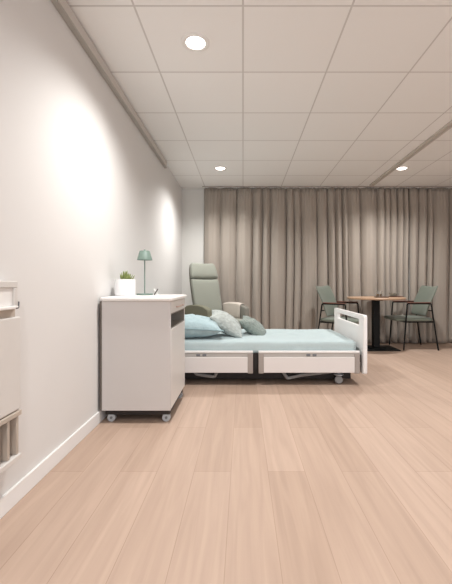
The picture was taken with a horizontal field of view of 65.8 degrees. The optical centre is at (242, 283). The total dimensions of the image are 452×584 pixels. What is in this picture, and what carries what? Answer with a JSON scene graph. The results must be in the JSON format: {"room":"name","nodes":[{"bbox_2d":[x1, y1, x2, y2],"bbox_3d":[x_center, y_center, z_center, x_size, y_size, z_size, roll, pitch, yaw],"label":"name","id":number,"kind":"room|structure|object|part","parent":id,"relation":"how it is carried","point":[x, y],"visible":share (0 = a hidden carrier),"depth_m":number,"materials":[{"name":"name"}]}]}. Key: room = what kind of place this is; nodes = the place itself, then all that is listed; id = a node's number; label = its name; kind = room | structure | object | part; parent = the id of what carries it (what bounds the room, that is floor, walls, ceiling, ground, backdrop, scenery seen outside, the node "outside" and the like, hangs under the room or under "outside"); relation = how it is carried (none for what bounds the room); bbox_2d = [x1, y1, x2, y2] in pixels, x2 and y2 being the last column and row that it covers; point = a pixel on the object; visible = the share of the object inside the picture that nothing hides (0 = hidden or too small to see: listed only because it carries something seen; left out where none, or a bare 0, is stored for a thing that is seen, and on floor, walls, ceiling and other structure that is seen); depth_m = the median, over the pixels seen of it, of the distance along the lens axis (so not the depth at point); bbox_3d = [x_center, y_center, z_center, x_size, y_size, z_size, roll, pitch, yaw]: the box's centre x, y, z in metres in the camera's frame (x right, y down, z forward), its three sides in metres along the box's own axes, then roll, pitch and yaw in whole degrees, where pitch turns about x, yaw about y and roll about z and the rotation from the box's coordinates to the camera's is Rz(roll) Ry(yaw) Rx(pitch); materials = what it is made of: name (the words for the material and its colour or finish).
{"room":"hospital room","nodes":[
{"label":"hospital room","id":0,"kind":"room"},
{"bbox_2d":[0,0,181,496],"bbox_3d":[-1.030,-0.295,1.810,0.100,2.470,7.620,0,0,0],"label":"wall","id":1,"kind":"structure","parent":0,"point":[83,191],"depth_m":1.92,"materials":[{"name":"paint"}]},
{"bbox_2d":[0,281,21,473],"bbox_3d":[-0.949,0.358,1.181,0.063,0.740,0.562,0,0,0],"label":"cabinet","id":2,"kind":"object","parent":1,"relation":"attached to","point":[10,411],"depth_m":1.39,"materials":[{"name":"beige laminate"}]},
{"bbox_2d":[0,281,17,310],"bbox_3d":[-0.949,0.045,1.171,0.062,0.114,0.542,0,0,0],"label":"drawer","id":3,"kind":"object","parent":2,"relation":"on","point":[8,289],"depth_m":1.39,"materials":[{"name":"beige laminate"}]},
{"bbox_3d":[-0.955,0.328,1.181,0.050,0.385,0.562,0,0,0],"label":"panel","id":4,"kind":"part","parent":2,"relation":"part of","materials":[{"name":"beige laminate"}]},
{"bbox_2d":[0,453,21,473],"bbox_3d":[-0.953,0.717,1.181,0.054,0.023,0.562,0,0,0],"label":"shelf","id":5,"kind":"object","parent":2,"relation":"attached to","point":[5,462],"depth_m":1.39,"materials":[{"name":"beige laminate"}]},
{"bbox_3d":[-0.953,0.534,1.181,0.054,0.021,0.562,0,0,0],"label":"rail","id":6,"kind":"part","parent":2,"relation":"part of","materials":[{"name":"beige wood"}]},
{"bbox_2d":[0,410,106,518],"bbox_3d":[-0.974,0.900,1.810,0.013,0.080,7.620,0,0,0],"label":"baseboard","id":7,"kind":"structure","parent":1,"relation":"attached to","point":[22,487],"depth_m":1.71,"materials":[{"name":"white wood"}]},
{"bbox_2d":[51,0,166,167],"bbox_3d":[-0.963,-1.480,1.222,0.035,0.076,6.245,0,0,0],"label":"wall rail","id":8,"kind":"object","parent":1,"relation":"attached to","point":[62,6],"visible":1,"depth_m":2.35,"materials":[{"name":"white metal"}]},
{"bbox_2d":[0,342,451,583],"bbox_3d":[1.610,0.990,1.810,5.380,0.100,7.820,0,0,0],"label":"floor","id":9,"kind":"structure","parent":0,"point":[246,481],"depth_m":1.57,"materials":[{"name":"brown wood"}]},
{"bbox_2d":[100,294,186,421],"bbox_3d":[-0.716,0.514,2.636,0.500,0.852,0.608,0,0,0],"label":"base cabinet","id":10,"kind":"object","parent":9,"relation":"on","point":[142,337],"visible":1,"depth_m":2.35,"materials":[{"name":"laminate"}]},
{"bbox_3d":[-0.959,0.485,2.635,0.014,0.738,0.566,0,0,0],"label":"panel","id":11,"kind":"part","parent":10,"relation":"part of","materials":[{"name":"white laminate"}]},
{"bbox_3d":[-0.720,0.485,2.359,0.464,0.738,0.018,0,0,0],"label":"panel","id":12,"kind":"part","parent":10,"relation":"part of","materials":[{"name":"laminate"}]},
{"bbox_2d":[100,294,186,300],"bbox_3d":[-0.716,0.102,2.636,0.496,0.028,0.608,0,0,0],"label":"countertop","id":13,"kind":"structure","parent":10,"relation":"on","point":[161,297],"depth_m":2.34,"materials":[{"name":"white laminate"}]},
{"bbox_2d":[114,271,135,295],"bbox_3d":[-0.878,-0.008,2.600,0.150,0.192,0.150,0,0,0],"label":"potted succulent","id":14,"kind":"object","parent":13,"relation":"on","point":[126,285],"visible":0.98,"depth_m":2.54,"materials":[{"name":"white ceramic"}]},
{"bbox_2d":[114,279,135,295],"bbox_3d":[-0.878,0.026,2.600,0.150,0.123,0.150,0,0,0],"label":"pot","id":15,"kind":"object","parent":14,"relation":"attached to","point":[123,287],"depth_m":2.54,"materials":[{"name":"ceramic"}]},
{"bbox_2d":[136,249,152,294],"bbox_3d":[-0.783,-0.093,2.780,0.128,0.363,0.128,0,0,0],"label":"table lamp","id":16,"kind":"object","parent":13,"relation":"on","point":[144,255],"visible":0.93,"depth_m":2.74,"materials":[{"name":"green metal"}]},
{"bbox_3d":[-0.783,-0.228,2.780,0.120,0.073,0.120,0,0,0],"label":"lamp shade","id":17,"kind":"part","parent":16,"relation":"part of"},
{"bbox_3d":[-0.719,0.872,2.635,0.437,0.036,0.510,0,0,0],"label":"frame","id":18,"kind":"part","parent":10,"relation":"part of","materials":[{"name":"white laminate"}]},
{"bbox_3d":[-0.496,0.160,2.643,0.020,0.080,0.547,0,0,0],"label":"drawer","id":19,"kind":"part","parent":10,"relation":"part of","materials":[{"name":"white laminate"}]},
{"bbox_3d":[-0.496,0.577,2.643,0.020,0.542,0.547,0,0,0],"label":"door","id":20,"kind":"part","parent":10,"relation":"part of","materials":[{"name":"white laminate"}]},
{"bbox_2d":[185,263,248,328],"bbox_3d":[-0.394,0.318,4.855,0.700,1.244,0.836,0,0,-40],"label":"recliner armchair","id":21,"kind":"object","parent":9,"relation":"on","point":[204,283],"visible":0.41,"depth_m":4.95,"materials":[{"name":"fabric"}]},
{"bbox_3d":[-0.603,0.508,4.622,0.080,0.465,0.590,0,0,-40],"label":"armrest","id":22,"kind":"part","parent":21,"relation":"part of","materials":[{"name":"fabric"}]},
{"bbox_3d":[-0.530,0.216,5.017,0.470,0.583,0.236,0,0,-40],"label":"backrest","id":23,"kind":"part","parent":21,"relation":"part of","materials":[{"name":"fabric"}]},
{"bbox_2d":[222,302,245,318],"bbox_3d":[-0.132,0.400,5.024,0.117,0.281,0.401,0,0,-40],"label":"throw blanket","id":24,"kind":"object","parent":21,"relation":"on","point":[232,308],"visible":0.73,"depth_m":4.96,"materials":[{"name":"beige fabric"}]},
{"bbox_3d":[-0.128,0.508,5.021,0.080,0.465,0.590,0,0,-40],"label":"armrest","id":25,"kind":"part","parent":21,"relation":"part of","materials":[{"name":"fabric"}]},
{"bbox_2d":[185,308,366,383],"bbox_3d":[0.083,0.592,3.680,2.095,0.703,1.020,0,0,0],"label":"hospital bed","id":26,"kind":"object","parent":9,"relation":"on","point":[338,365],"visible":0.52,"depth_m":3.20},
{"bbox_3d":[-0.359,0.832,3.310,0.307,0.123,0.032,0,0,0],"label":"lift arm","id":27,"kind":"part","parent":26,"relation":"part of"},
{"bbox_3d":[-0.404,0.744,3.214,0.902,0.143,0.028,0,0,0],"label":"rail","id":28,"kind":"part","parent":26,"relation":"part of","materials":[{"name":"white plastic"}]},
{"bbox_3d":[0.117,0.715,3.245,0.038,0.150,0.030,0,0,0],"label":"rail post","id":29,"kind":"part","parent":26,"relation":"part of","materials":[{"name":"black metal"}]},
{"bbox_2d":[185,329,355,353],"bbox_3d":[0.068,0.589,3.680,1.986,0.130,0.896,0,0,0],"label":"mattress","id":30,"kind":"object","parent":26,"relation":"on","point":[273,339],"visible":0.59,"depth_m":3.25,"materials":[{"name":"blue fabric"}]},
{"bbox_2d":[185,314,223,337],"bbox_3d":[-0.551,0.420,3.490,0.726,0.236,0.508,0,0,-2],"label":"pillow","id":31,"kind":"object","parent":30,"relation":"on","point":[198,326],"visible":0.47,"depth_m":3.30,"materials":[{"name":"blue fabric"}]},
{"bbox_2d":[209,310,241,337],"bbox_3d":[-0.172,0.404,3.600,0.322,0.262,0.406,0,0,-2],"label":"throw cushion","id":32,"kind":"object","parent":30,"relation":"on","point":[225,321],"visible":0.88,"depth_m":3.45,"materials":[{"name":"grey fabric"}]},
{"bbox_2d":[239,315,265,335],"bbox_3d":[0.112,0.461,3.740,0.264,0.225,0.342,0,0,8],"label":"throw cushion","id":33,"kind":"object","parent":30,"relation":"on","point":[251,325],"visible":0.91,"depth_m":3.61,"materials":[{"name":"fabric"}]},
{"bbox_3d":[0.604,0.834,3.310,0.555,0.146,0.032,0,0,0],"label":"lift arm","id":34,"kind":"part","parent":26,"relation":"part of"},
{"bbox_3d":[0.608,0.744,3.214,0.841,0.143,0.028,0,0,0],"label":"rail","id":35,"kind":"part","parent":26,"relation":"part of","materials":[{"name":"white plastic"}]},
{"bbox_3d":[1.113,0.555,3.680,0.035,0.540,1.020,0,0,0],"label":"footboard","id":36,"kind":"part","parent":26,"relation":"part of","materials":[{"name":"white plastic"}]},
{"bbox_2d":[316,285,358,329],"bbox_3d":[1.395,0.481,5.004,0.646,0.922,0.520,0,0,38],"label":"dining chair","id":37,"kind":"object","parent":9,"relation":"on","point":[328,300],"visible":0.69,"depth_m":5.06,"materials":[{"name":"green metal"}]},
{"bbox_3d":[1.074,0.618,4.951,0.120,0.648,0.021,0,0,38],"label":"leg","id":38,"kind":"part","parent":37,"relation":"part of","materials":[{"name":"black metal"}]},
{"bbox_3d":[1.227,0.241,5.136,0.231,0.462,0.490,0,0,38],"label":"backrest","id":39,"kind":"part","parent":37,"relation":"part of","materials":[{"name":"green fabric"}]},
{"bbox_3d":[1.438,0.505,4.971,0.538,0.059,0.451,0,0,38],"label":"seat","id":40,"kind":"part","parent":37,"relation":"part of","materials":[{"name":"green fabric"}]},
{"bbox_2d":[347,296,405,350],"bbox_3d":[1.920,0.566,5.050,0.800,0.748,0.800,0,0,0],"label":"dining table","id":41,"kind":"object","parent":9,"relation":"on","point":[375,346],"visible":0.86,"depth_m":5.01,"materials":[{"name":"brown wood"}]},
{"bbox_3d":[1.920,0.925,5.075,0.580,0.030,0.390,0,0,0],"label":"plate","id":42,"kind":"part","parent":41,"relation":"part of","materials":[{"name":"black metal"}]},
{"bbox_3d":[1.984,0.187,5.000,0.210,0.010,0.210,0,0,0],"label":"serving tray","id":43,"kind":"object","parent":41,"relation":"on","visible":0},
{"bbox_2d":[376,291,381,296],"bbox_3d":[1.948,0.144,5.000,0.084,0.088,0.084,0,0,0],"label":"drinking glass","id":44,"kind":"object","parent":43,"relation":"on","point":[378,293],"visible":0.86,"depth_m":4.97,"materials":[{"name":"white"}]},
{"bbox_2d":[384,285,438,350],"bbox_3d":[2.489,0.481,5.170,0.646,0.922,0.520,0,0,0],"label":"dining chair","id":45,"kind":"object","parent":9,"relation":"on","point":[424,297],"visible":1,"depth_m":5.10,"materials":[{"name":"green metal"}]},
{"bbox_3d":[2.295,0.618,5.410,0.070,0.646,0.021,0,0,0],"label":"leg","id":46,"kind":"part","parent":45,"relation":"part of","materials":[{"name":"black metal"}]},
{"bbox_3d":[2.295,0.618,4.930,0.070,0.646,0.021,0,0,0],"label":"leg","id":47,"kind":"part","parent":45,"relation":"part of","materials":[{"name":"black metal"}]},
{"bbox_3d":[2.435,0.505,5.170,0.538,0.059,0.451,0,0,0],"label":"seat","id":48,"kind":"part","parent":45,"relation":"part of","materials":[{"name":"green fabric"}]},
{"bbox_3d":[2.498,0.462,5.170,0.415,0.178,0.481,0,0,0],"label":"seat frame","id":49,"kind":"part","parent":45,"relation":"part of","materials":[{"name":"green fabric"}]},
{"bbox_3d":[2.710,0.618,5.410,0.120,0.648,0.021,0,0,0],"label":"leg","id":50,"kind":"part","parent":45,"relation":"part of","materials":[{"name":"black metal"}]},
{"bbox_3d":[2.703,0.241,5.170,0.231,0.462,0.490,0,0,0],"label":"backrest","id":51,"kind":"part","parent":45,"relation":"part of","materials":[{"name":"green fabric"}]},
{"bbox_3d":[2.710,0.618,4.930,0.120,0.648,0.021,0,0,0],"label":"leg","id":52,"kind":"part","parent":45,"relation":"part of","materials":[{"name":"black metal"}]},
{"bbox_2d":[66,0,451,188],"bbox_3d":[1.610,-1.580,1.810,5.380,0.100,7.820,0,0,0],"label":"ceiling","id":53,"kind":"structure","parent":0,"point":[282,92],"depth_m":2.68,"materials":[{"name":"tile"}]},
{"bbox_2d":[182,32,209,51],"bbox_3d":[-0.300,-1.526,2.210,0.176,0.009,0.176,0,0,0],"label":"recessed light","id":54,"kind":"object","parent":53,"relation":"in","point":[193,41],"visible":1,"depth_m":2.20,"materials":[{"name":"white"}]},
{"bbox_2d":[214,166,226,170],"bbox_3d":[-0.300,-1.526,4.610,0.176,0.009,0.176,0,0,0],"label":"recessed light","id":55,"kind":"object","parent":53,"relation":"in","point":[218,168],"visible":1,"depth_m":4.61,"materials":[{"name":"white"}]},
{"bbox_2d":[204,188,316,328],"bbox_3d":[0.278,-0.298,5.535,1.800,2.452,0.137,0,0,0],"label":"curtain","id":56,"kind":"object","parent":53,"relation":"hanging from","point":[261,244],"visible":0.76,"depth_m":5.52,"materials":[{"name":"beige fabric"}]},
{"bbox_2d":[202,186,451,186],"bbox_3d":[1.780,-1.524,5.463,4.840,0.012,0.015,0,0,0],"label":"rail","id":57,"kind":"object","parent":53,"relation":"attached to","point":[202,186],"depth_m":5.46,"materials":[{"name":"grey metal"}]},
{"bbox_2d":[317,188,408,342],"bbox_3d":[1.910,-0.298,5.535,1.457,2.452,0.140,0,0,0],"label":"curtain","id":58,"kind":"object","parent":53,"relation":"hanging from","point":[363,233],"visible":0.81,"depth_m":5.52,"materials":[{"name":"beige fabric"}]},
{"bbox_2d":[396,166,408,170],"bbox_3d":[2.100,-1.526,4.610,0.176,0.009,0.176,0,0,0],"label":"recessed light","id":59,"kind":"object","parent":53,"relation":"in","point":[401,168],"visible":0.91,"depth_m":4.61,"materials":[{"name":"white"}]},
{"bbox_2d":[369,120,451,185],"bbox_3d":[1.980,-1.519,1.740,0.068,0.022,7.280,0,0,0],"label":"rail","id":60,"kind":"object","parent":53,"relation":"attached to","point":[447,126],"visible":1,"depth_m":3.96,"materials":[{"name":"white metal"}]},
{"bbox_2d":[408,188,451,342],"bbox_3d":[3.407,-0.298,5.536,1.530,2.452,0.137,0,0,0],"label":"curtain","id":61,"kind":"object","parent":53,"relation":"hanging from","point":[430,210],"visible":0.86,"depth_m":5.52,"materials":[{"name":"beige fabric"}]},
{"bbox_2d":[182,189,409,314],"bbox_3d":[1.610,-0.295,5.670,5.380,2.470,0.100,0,0,0],"label":"wall","id":62,"kind":"structure","parent":0,"point":[192,199],"depth_m":5.62,"materials":[{"name":"white paint"}]}
]}

